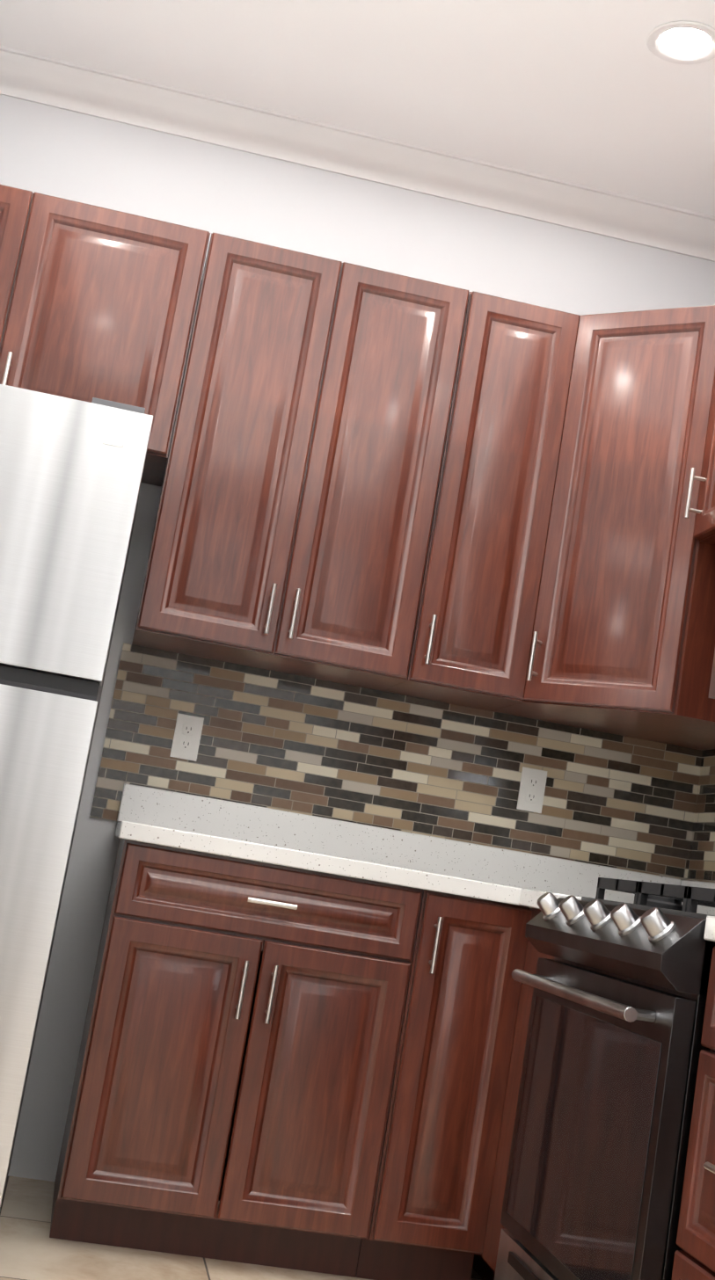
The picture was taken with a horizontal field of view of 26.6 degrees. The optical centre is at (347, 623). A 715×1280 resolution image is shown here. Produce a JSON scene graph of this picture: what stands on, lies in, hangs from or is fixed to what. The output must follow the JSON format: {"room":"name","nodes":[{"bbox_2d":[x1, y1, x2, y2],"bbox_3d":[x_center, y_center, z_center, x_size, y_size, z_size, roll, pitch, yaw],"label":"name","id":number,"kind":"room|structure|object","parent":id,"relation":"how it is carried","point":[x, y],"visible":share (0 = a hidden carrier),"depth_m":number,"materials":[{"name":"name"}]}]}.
{"room":"kitchen","nodes":[
{"label":"kitchen","id":0,"kind":"room"},
{"bbox_2d":[0,1175,482,1279],"bbox_3d":[-1.999,0.749,0.751,7.270,0.100,5.930,11,-9,-8],"label":"floor","id":1,"kind":"structure","parent":0,"point":[30,1249],"depth_m":3.25,"materials":[{"name":"tile"}]},
{"bbox_2d":[0,384,152,1208],"bbox_3d":[-1.023,0.389,3.397,0.828,1.758,0.906,11,-9,-8],"label":"fridge","id":2,"kind":"object","parent":1,"relation":"on","point":[71,470],"visible":0.98,"depth_m":3.06,"materials":[{"name":"metal"}]},
{"bbox_2d":[49,838,422,1277],"bbox_3d":[-0.277,1.003,3.601,0.685,0.870,0.658,11,-9,-8],"label":"base cabinet","id":3,"kind":"object","parent":1,"relation":"on","point":[232,1084],"visible":1,"depth_m":3.33,"materials":[{"name":"brown wood"}]},
{"bbox_2d":[355,887,553,1279],"bbox_3d":[0.502,1.130,3.575,0.865,0.870,0.935,11,-9,-8],"label":"base cabinet","id":4,"kind":"object","parent":1,"relation":"on","point":[438,1203],"visible":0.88,"depth_m":3.39,"materials":[{"name":"brown wood"}]},
{"bbox_2d":[114,783,518,903],"bbox_3d":[0.217,0.590,3.743,1.561,0.139,0.641,11,-9,-8],"label":"countertop","id":5,"kind":"structure","parent":4,"relation":"on","point":[236,830],"depth_m":3.97,"materials":[{"name":"white stone"}]},
{"bbox_2d":[511,850,694,909],"bbox_3d":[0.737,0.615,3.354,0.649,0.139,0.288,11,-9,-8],"label":"countertop","id":6,"kind":"structure","parent":4,"relation":"on","point":[536,875],"depth_m":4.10,"materials":[{"name":"white stone"}]},
{"bbox_2d":[494,877,714,1279],"bbox_3d":[0.721,0.872,2.773,0.735,1.190,0.760,11,-9,-8],"label":"range","id":7,"kind":"object","parent":1,"relation":"on","point":[614,1047],"visible":1,"depth_m":2.61,"materials":[{"name":"black metal"}]},
{"bbox_2d":[670,945,714,1279],"bbox_3d":[0.834,0.958,2.170,0.678,0.870,0.420,11,-9,-8],"label":"base cabinet","id":8,"kind":"object","parent":1,"relation":"on","point":[694,1260],"visible":1,"depth_m":2.30,"materials":[{"name":"brown wood"}]},
{"bbox_2d":[690,880,714,941],"bbox_3d":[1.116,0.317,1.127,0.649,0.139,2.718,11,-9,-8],"label":"countertop","id":9,"kind":"structure","parent":8,"relation":"on","point":[709,924],"depth_m":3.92,"materials":[{"name":"white stone"}]},
{"bbox_2d":[0,94,714,1181],"bbox_3d":[-2.240,-0.330,3.846,7.270,2.900,0.120,11,-9,-8],"label":"wall","id":10,"kind":"structure","parent":0,"point":[243,194],"depth_m":4.22,"materials":[{"name":"paint"}]},
{"bbox_2d":[0,184,210,486],"bbox_3d":[-0.858,-0.769,3.880,0.899,0.600,0.384,11,-9,-8],"label":"upper cabinet","id":11,"kind":"object","parent":10,"relation":"attached to","point":[99,302],"visible":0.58,"depth_m":3.77,"materials":[{"name":"brown wood"}]},
{"bbox_2d":[131,232,469,690],"bbox_3d":[-0.121,-0.409,3.957,0.685,1.037,0.384,11,-9,-8],"label":"upper cabinet","id":12,"kind":"object","parent":10,"relation":"attached to","point":[293,523],"visible":1,"depth_m":3.81,"materials":[{"name":"brown wood"}]},
{"bbox_2d":[0,45,714,261],"bbox_3d":[0.010,-1.323,4.260,2.370,0.098,0.080,11,-9,-8],"label":"crown molding","id":13,"kind":"structure","parent":10,"relation":"attached to","point":[98,93],"depth_m":4.21,"materials":[{"name":"paint"}]},
{"bbox_2d":[384,290,579,711],"bbox_3d":[0.360,-0.316,4.027,0.302,1.037,0.384,11,-9,-8],"label":"upper cabinet","id":14,"kind":"object","parent":10,"relation":"attached to","point":[474,626],"visible":0.98,"depth_m":3.88,"materials":[{"name":"brown wood"}]},
{"bbox_2d":[491,305,714,750],"bbox_3d":[0.823,-0.246,3.977,0.640,1.037,0.615,11,-9,-8],"label":"upper cabinet","id":15,"kind":"object","parent":10,"relation":"attached to","point":[622,643],"visible":0.94,"depth_m":3.78,"materials":[{"name":"brown wood"}]},
{"bbox_2d":[0,0,714,216],"bbox_3d":[-1.508,-2.172,1.225,7.270,0.100,5.930,11,-9,-8],"label":"ceiling","id":16,"kind":"structure","parent":0,"point":[598,94],"depth_m":3.89,"materials":[{"name":"paint"}]},
{"bbox_2d":[646,20,714,64],"bbox_3d":[0.789,-1.355,3.537,0.180,0.006,0.180,11,-9,-8],"label":"recessed light","id":17,"kind":"object","parent":16,"relation":"in","point":[684,42],"visible":1,"depth_m":3.54,"materials":[{"name":"paint"}]},
{"bbox_3d":[1.587,-0.071,1.470,0.200,2.900,5.730,11,-9,-8],"label":"wall","id":18,"kind":"structure","parent":0,"visible":0},
{"bbox_2d":[90,642,698,879],"bbox_3d":[0.156,0.429,4.087,1.620,0.463,0.008,11,-9,-8],"label":"tiled wall","id":19,"kind":"structure","parent":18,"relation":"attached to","point":[295,744],"depth_m":4.09,"materials":[{"name":"tile"}]},
{"bbox_2d":[169,712,203,761],"bbox_3d":[-0.423,0.301,3.997,0.070,0.116,0.009,11,-9,-8],"label":"electrical outlet","id":20,"kind":"object","parent":19,"relation":"attached to","point":[186,737],"visible":1,"depth_m":4.00,"materials":[{"name":"white plastic"}]},
{"bbox_2d":[516,766,547,813],"bbox_3d":[0.504,0.456,4.134,0.070,0.116,0.009,11,-9,-8],"label":"electrical outlet","id":21,"kind":"object","parent":19,"relation":"attached to","point":[531,789],"visible":1,"depth_m":4.13,"materials":[{"name":"white plastic"}]},
{"bbox_2d":[681,749,714,882],"bbox_3d":[1.335,0.288,1.993,0.008,0.463,4.530,11,-9,-8],"label":"tiled wall","id":22,"kind":"structure","parent":18,"relation":"attached to","point":[700,848],"depth_m":4.15,"materials":[{"name":"tile"}]},
{"bbox_2d":[683,375,714,545],"bbox_3d":[1.062,-0.492,3.565,0.384,0.610,0.346,11,-9,-8],"label":"upper cabinet","id":23,"kind":"object","parent":18,"relation":"attached to","point":[704,525],"visible":1,"depth_m":3.64,"materials":[{"name":"brown wood"}]},
{"bbox_2d":[708,649,714,698],"bbox_3d":[1.029,-0.067,2.930,0.467,0.425,0.762,11,-9,-8],"label":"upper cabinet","id":24,"kind":"object","parent":18,"relation":"attached to","point":[711,693],"visible":1,"depth_m":3.24,"materials":[{"name":"brown wood"}]}
]}

